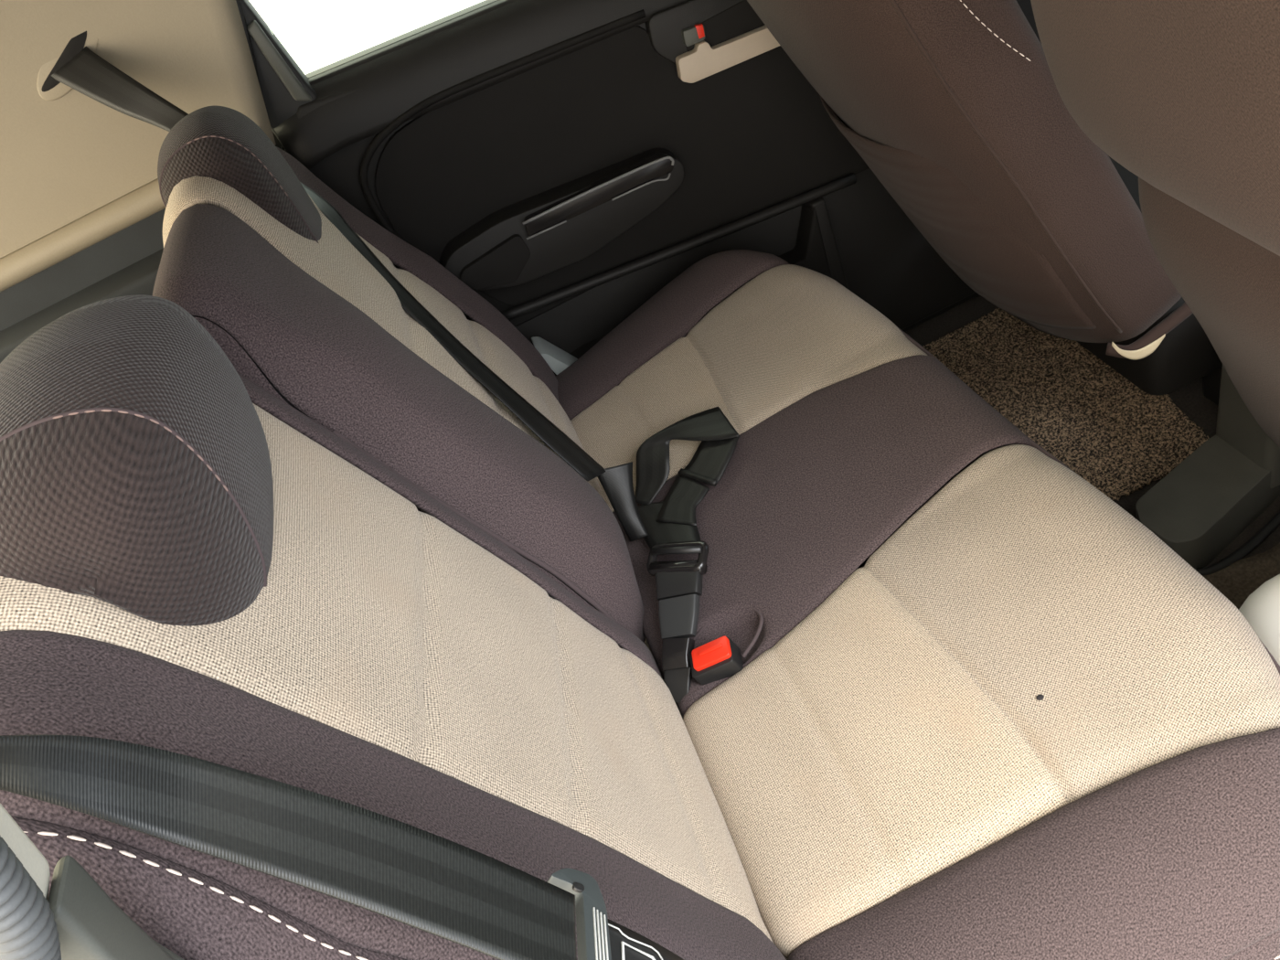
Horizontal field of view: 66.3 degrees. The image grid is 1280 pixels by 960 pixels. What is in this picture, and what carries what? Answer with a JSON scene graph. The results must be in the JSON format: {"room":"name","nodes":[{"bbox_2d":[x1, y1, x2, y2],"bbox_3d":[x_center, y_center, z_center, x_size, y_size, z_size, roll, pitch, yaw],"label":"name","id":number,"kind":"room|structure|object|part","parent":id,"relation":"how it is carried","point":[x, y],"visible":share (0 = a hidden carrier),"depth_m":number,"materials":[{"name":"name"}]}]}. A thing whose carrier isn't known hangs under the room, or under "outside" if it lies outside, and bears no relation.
{"room":"vehicle interior","nodes":[
{"label":"vehicle interior","id":0,"kind":"room"},
{"bbox_2d":[0,0,276,362],"bbox_3d":[-0.744,-0.164,1.425,0.888,1.203,0.130,-27,40,0],"label":"trim panel","id":1,"kind":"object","parent":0,"point":[82,208],"depth_m":1.26,"materials":[{"name":"beige plastic"}]},
{"bbox_2d":[272,131,281,148],"bbox_3d":[-0.478,-0.390,1.475,0.145,0.360,0.045,-27,40,0],"label":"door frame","id":2,"kind":"structure","parent":1,"relation":"attached to","point":[277,142],"depth_m":1.37,"materials":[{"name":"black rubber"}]},
{"bbox_2d":[531,336,577,374],"bbox_3d":[-0.131,-0.198,1.615,0.056,0.092,0.060,-27,40,0],"label":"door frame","id":3,"kind":"structure","parent":1,"relation":"attached to","point":[557,358],"depth_m":1.59,"materials":[{"name":"grey plastic"}]},
{"bbox_2d":[274,0,1041,375],"bbox_3d":[0.281,-0.525,1.590,1.460,0.866,0.145,-27,40,0],"label":"door","id":4,"kind":"structure","parent":1,"relation":"in","point":[565,161],"depth_m":1.46,"materials":[{"name":"black plastic"}]},
{"bbox_2d":[240,0,498,149],"bbox_3d":[0.100,-0.887,1.237,1.450,0.540,0.113,-27,40,0],"label":"door frame","id":5,"kind":"structure","parent":4,"relation":"attached to","point":[284,87],"depth_m":1.30,"materials":[{"name":"black plastic"}]},
{"bbox_3d":[-0.532,-0.619,1.248,0.079,0.398,0.044,-27,40,0],"label":"frame","id":6,"kind":"part","parent":5,"relation":"part of","materials":[{"name":"black plastic"}]},
{"bbox_3d":[0.211,-0.665,1.478,1.455,0.449,0.036,-27,40,0],"label":"trim panel","id":7,"kind":"part","parent":4,"relation":"part of","materials":[{"name":"black plastic"}]},
{"bbox_3d":[0.165,-0.766,1.383,1.445,0.189,0.056,-27,40,0],"label":"sill panel","id":8,"kind":"part","parent":4,"relation":"part of","materials":[{"name":"black plastic"}]},
{"bbox_2d":[459,234,530,289],"bbox_3d":[-0.222,-0.325,1.486,0.118,0.064,0.028,-27,40,0],"label":"panel","id":9,"kind":"object","parent":4,"relation":"attached to","point":[497,261],"depth_m":1.47,"materials":[{"name":"black plastic"}]},
{"bbox_3d":[-0.123,-0.394,1.504,0.409,0.114,0.058,-27,40,0],"label":"armrest","id":10,"kind":"part","parent":4,"relation":"part of","materials":[{"name":"black plastic"}]},
{"bbox_3d":[-0.062,-0.427,1.461,0.243,0.037,0.020,-27,40,0],"label":"pull handle","id":11,"kind":"part","parent":4,"relation":"part of","materials":[{"name":"black plastic"}]},
{"bbox_2d":[685,0,765,51],"bbox_3d":[0.159,-0.666,1.413,0.206,0.059,0.010,-27,40,0],"label":"door handle","id":12,"kind":"object","parent":4,"relation":"on","point":[720,23],"depth_m":1.40,"materials":[{"name":"plastic"}]},
{"bbox_3d":[0.155,-0.636,1.419,0.221,0.059,0.016,-27,40,0],"label":"release lever","id":13,"kind":"part","parent":4,"relation":"part of","materials":[{"name":"beige plastic"}]},
{"bbox_3d":[0.349,-0.398,1.734,1.455,0.420,0.028,-27,40,0],"label":"kick panel","id":14,"kind":"part","parent":4,"relation":"part of","materials":[{"name":"black plastic"}]},
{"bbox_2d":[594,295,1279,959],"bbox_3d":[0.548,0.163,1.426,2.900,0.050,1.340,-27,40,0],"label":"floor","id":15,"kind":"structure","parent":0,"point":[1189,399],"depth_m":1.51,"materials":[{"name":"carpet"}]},
{"bbox_2d":[555,249,1279,959],"bbox_3d":[0.249,0.117,1.222,0.508,0.364,1.184,-27,40,0],"label":"seat cushion","id":16,"kind":"object","parent":15,"relation":"on","point":[977,708],"visible":0.93,"depth_m":0.91,"materials":[{"name":"brown fabric"}]},
{"bbox_2d":[0,294,786,959],"bbox_3d":[-0.167,0.222,0.752,0.357,0.766,0.536,-27,40,0],"label":"seat","id":17,"kind":"object","parent":16,"relation":"attached to","point":[193,563],"visible":0.93,"depth_m":0.59,"materials":[{"name":"fabric"}]},
{"bbox_2d":[47,854,184,959],"bbox_3d":[-0.226,0.223,0.403,0.116,0.170,0.031,-27,40,0],"label":"trim","id":18,"kind":"structure","parent":17,"relation":"attached to","point":[90,925],"depth_m":0.36,"materials":[{"name":"grey plastic"}]},
{"bbox_2d":[0,803,50,899],"bbox_3d":[-0.206,0.103,0.309,0.063,0.123,0.024,-27,40,0],"label":"strip","id":19,"kind":"object","parent":18,"relation":"attached to","point":[32,859],"visible":0.37,"depth_m":0.33,"materials":[{"name":"beige plastic"}]},
{"bbox_2d":[0,836,61,959],"bbox_3d":[-0.202,0.140,0.305,0.066,0.103,0.021,-27,40,0],"label":"seal","id":20,"kind":"object","parent":19,"relation":"attached to","point":[28,931],"visible":1,"depth_m":0.30,"materials":[{"name":"grey rubber"}]},
{"bbox_3d":[-0.299,0.056,0.542,0.150,0.163,0.079,-27,40,0],"label":"panel","id":21,"kind":"part","parent":17,"relation":"part of","materials":[{"name":"fabric"}]},
{"bbox_3d":[-0.359,-0.066,0.705,0.150,0.163,0.079,-27,40,0],"label":"panel","id":22,"kind":"part","parent":17,"relation":"part of","materials":[{"name":"fabric"}]},
{"bbox_3d":[-0.101,0.371,0.591,0.328,0.707,0.080,-27,40,0],"label":"panel","id":23,"kind":"part","parent":17,"relation":"part of","materials":[{"name":"brown fabric"}]},
{"bbox_2d":[0,734,684,959],"bbox_3d":[-0.109,0.167,0.407,0.281,0.379,0.096,-11,43,19],"label":"belt","id":24,"kind":"object","parent":17,"relation":"on","point":[410,875],"visible":1,"depth_m":0.43,"materials":[{"name":"fabric"}]},
{"bbox_2d":[620,941,655,959],"bbox_3d":[0.001,0.234,0.463,0.015,0.025,0.034,-22,40,6],"label":"print","id":25,"kind":"object","parent":24,"relation":"on","point":[629,950],"depth_m":0.48},
{"bbox_2d":[51,46,739,575],"bbox_3d":[-0.257,-0.269,1.209,0.792,0.680,0.256,19,58,41],"label":"belt","id":26,"kind":"object","parent":16,"relation":"on","point":[668,526],"visible":0.95,"depth_m":1.19,"materials":[{"name":"black fabric"}]},
{"bbox_3d":[0.043,0.090,1.129,0.081,0.027,0.040,1,47,29],"label":"tongue plate","id":27,"kind":"part","parent":26,"relation":"part of","materials":[{"name":"black plastic"}]},
{"bbox_2d":[152,105,645,642],"bbox_3d":[-0.285,-0.125,1.210,0.321,0.730,0.634,-27,40,0],"label":"seat","id":28,"kind":"object","parent":16,"relation":"attached to","point":[294,307],"visible":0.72,"depth_m":0.97,"materials":[{"name":"brown fabric"}]},
{"bbox_3d":[-0.396,-0.236,1.005,0.109,0.219,0.065,-27,40,0],"label":"panel","id":29,"kind":"part","parent":28,"relation":"part of","materials":[{"name":"fabric"}]},
{"bbox_3d":[-0.286,-0.135,1.240,0.283,0.698,0.312,-27,40,0],"label":"insert panel","id":30,"kind":"part","parent":28,"relation":"part of","materials":[{"name":"fabric"}]},
{"bbox_3d":[-0.213,0.062,0.970,0.228,0.612,0.001,-27,40,0],"label":"panel","id":31,"kind":"part","parent":28,"relation":"part of","materials":[{"name":"brown fabric"}]},
{"bbox_2d":[655,559,703,702],"bbox_3d":[0.047,0.170,1.092,0.058,0.075,0.145,-12,42,18],"label":"seat belt buckle","id":32,"kind":"object","parent":16,"relation":"attached to","point":[678,593],"visible":0.99,"depth_m":1.08,"materials":[{"name":"black plastic"}]},
{"bbox_2d":[689,635,743,684],"bbox_3d":[0.081,0.195,1.055,0.054,0.042,0.035,-18,41,11],"label":"seat belt buckle","id":33,"kind":"object","parent":16,"relation":"in","point":[720,658],"visible":1,"depth_m":1.04,"materials":[{"name":"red plastic"}]},
{"bbox_3d":[0.139,-0.079,1.392,0.478,0.231,0.329,-27,40,0],"label":"insert panel","id":34,"kind":"part","parent":16,"relation":"part of","materials":[{"name":"fabric"}]},
{"bbox_3d":[0.251,0.166,1.266,0.409,0.240,1.120,-27,40,0],"label":"seat","id":35,"kind":"part","parent":16,"relation":"part of","materials":[{"name":"fabric"}]},
{"bbox_3d":[0.216,0.065,1.199,0.485,0.228,0.343,-27,40,0],"label":"plain panel","id":36,"kind":"part","parent":16,"relation":"part of","materials":[{"name":"brown fabric"}]},
{"bbox_3d":[0.308,0.235,0.966,0.503,0.231,0.397,-27,40,0],"label":"insert panel","id":37,"kind":"part","parent":16,"relation":"part of","materials":[{"name":"fabric"}]},
{"bbox_2d":[1035,694,1044,700],"bbox_3d":[0.348,0.189,0.851,0.006,0.002,0.006,8,51,34],"label":"hole","id":38,"kind":"object","parent":16,"relation":"on","point":[1038,697],"depth_m":0.85,"materials":[{"name":"black"}]},
{"bbox_2d":[746,0,1222,405],"bbox_3d":[0.578,-0.505,1.307,0.844,0.992,0.461,-27,40,0],"label":"seat","id":39,"kind":"object","parent":15,"relation":"on","point":[956,108],"visible":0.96,"depth_m":1.14,"materials":[{"name":"brown fabric"}]},
{"bbox_3d":[0.861,-0.385,1.525,0.450,0.150,0.415,-27,40,0],"label":"seat","id":40,"kind":"part","parent":39,"relation":"part of","materials":[{"name":"brown fabric"}]},
{"bbox_3d":[0.985,-0.216,1.473,0.280,0.100,0.040,-27,40,0],"label":"seat rail","id":41,"kind":"part","parent":39,"relation":"part of","materials":[{"name":"black plastic"}]},
{"bbox_2d":[923,308,1209,501],"bbox_3d":[0.665,-0.157,1.615,0.306,0.062,0.510,-27,40,0],"label":"floor mat","id":42,"kind":"object","parent":15,"relation":"on","point":[1120,438],"visible":0.7,"depth_m":1.59,"materials":[{"name":"brown carpet"}]},
{"bbox_2d":[1030,0,1279,447],"bbox_3d":[0.814,-0.200,0.800,0.789,1.061,0.515,-27,40,0],"label":"seat","id":43,"kind":"object","parent":15,"relation":"on","point":[1183,95],"visible":1,"depth_m":0.70,"materials":[{"name":"brown fabric"}]},
{"bbox_2d":[1030,0,1279,255],"bbox_3d":[0.419,-0.282,0.592,0.161,0.404,0.515,-27,40,0],"label":"backrest","id":44,"kind":"object","parent":43,"relation":"on","point":[1184,95],"depth_m":0.66,"materials":[{"name":"brown fabric"}]},
{"bbox_3d":[0.720,-0.044,0.883,0.260,0.495,0.508,-27,40,0],"label":"panel","id":45,"kind":"part","parent":43,"relation":"part of","materials":[{"name":"brown fabric"}]},
{"bbox_2d":[1135,364,1279,575],"bbox_3d":[0.926,-0.151,1.280,0.647,0.300,0.148,-31,40,-4],"label":"console","id":46,"kind":"object","parent":15,"relation":"on","point":[1200,506],"visible":0.66,"depth_m":1.31,"materials":[{"name":"black plastic"}]},
{"bbox_2d":[1203,542,1279,609],"bbox_3d":[0.862,0.120,1.250,0.400,0.012,0.172,-27,40,0],"label":"floor mat","id":47,"kind":"object","parent":15,"relation":"on","point":[1242,578],"visible":0.23,"depth_m":1.28,"materials":[{"name":"brown carpet"}]},
{"bbox_2d":[1238,574,1279,665],"bbox_3d":[0.758,0.234,0.981,0.220,0.268,0.285,-27,40,0],"label":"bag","id":48,"kind":"object","parent":15,"relation":"on","point":[1261,609],"visible":0.26,"depth_m":0.98,"materials":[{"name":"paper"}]}
]}

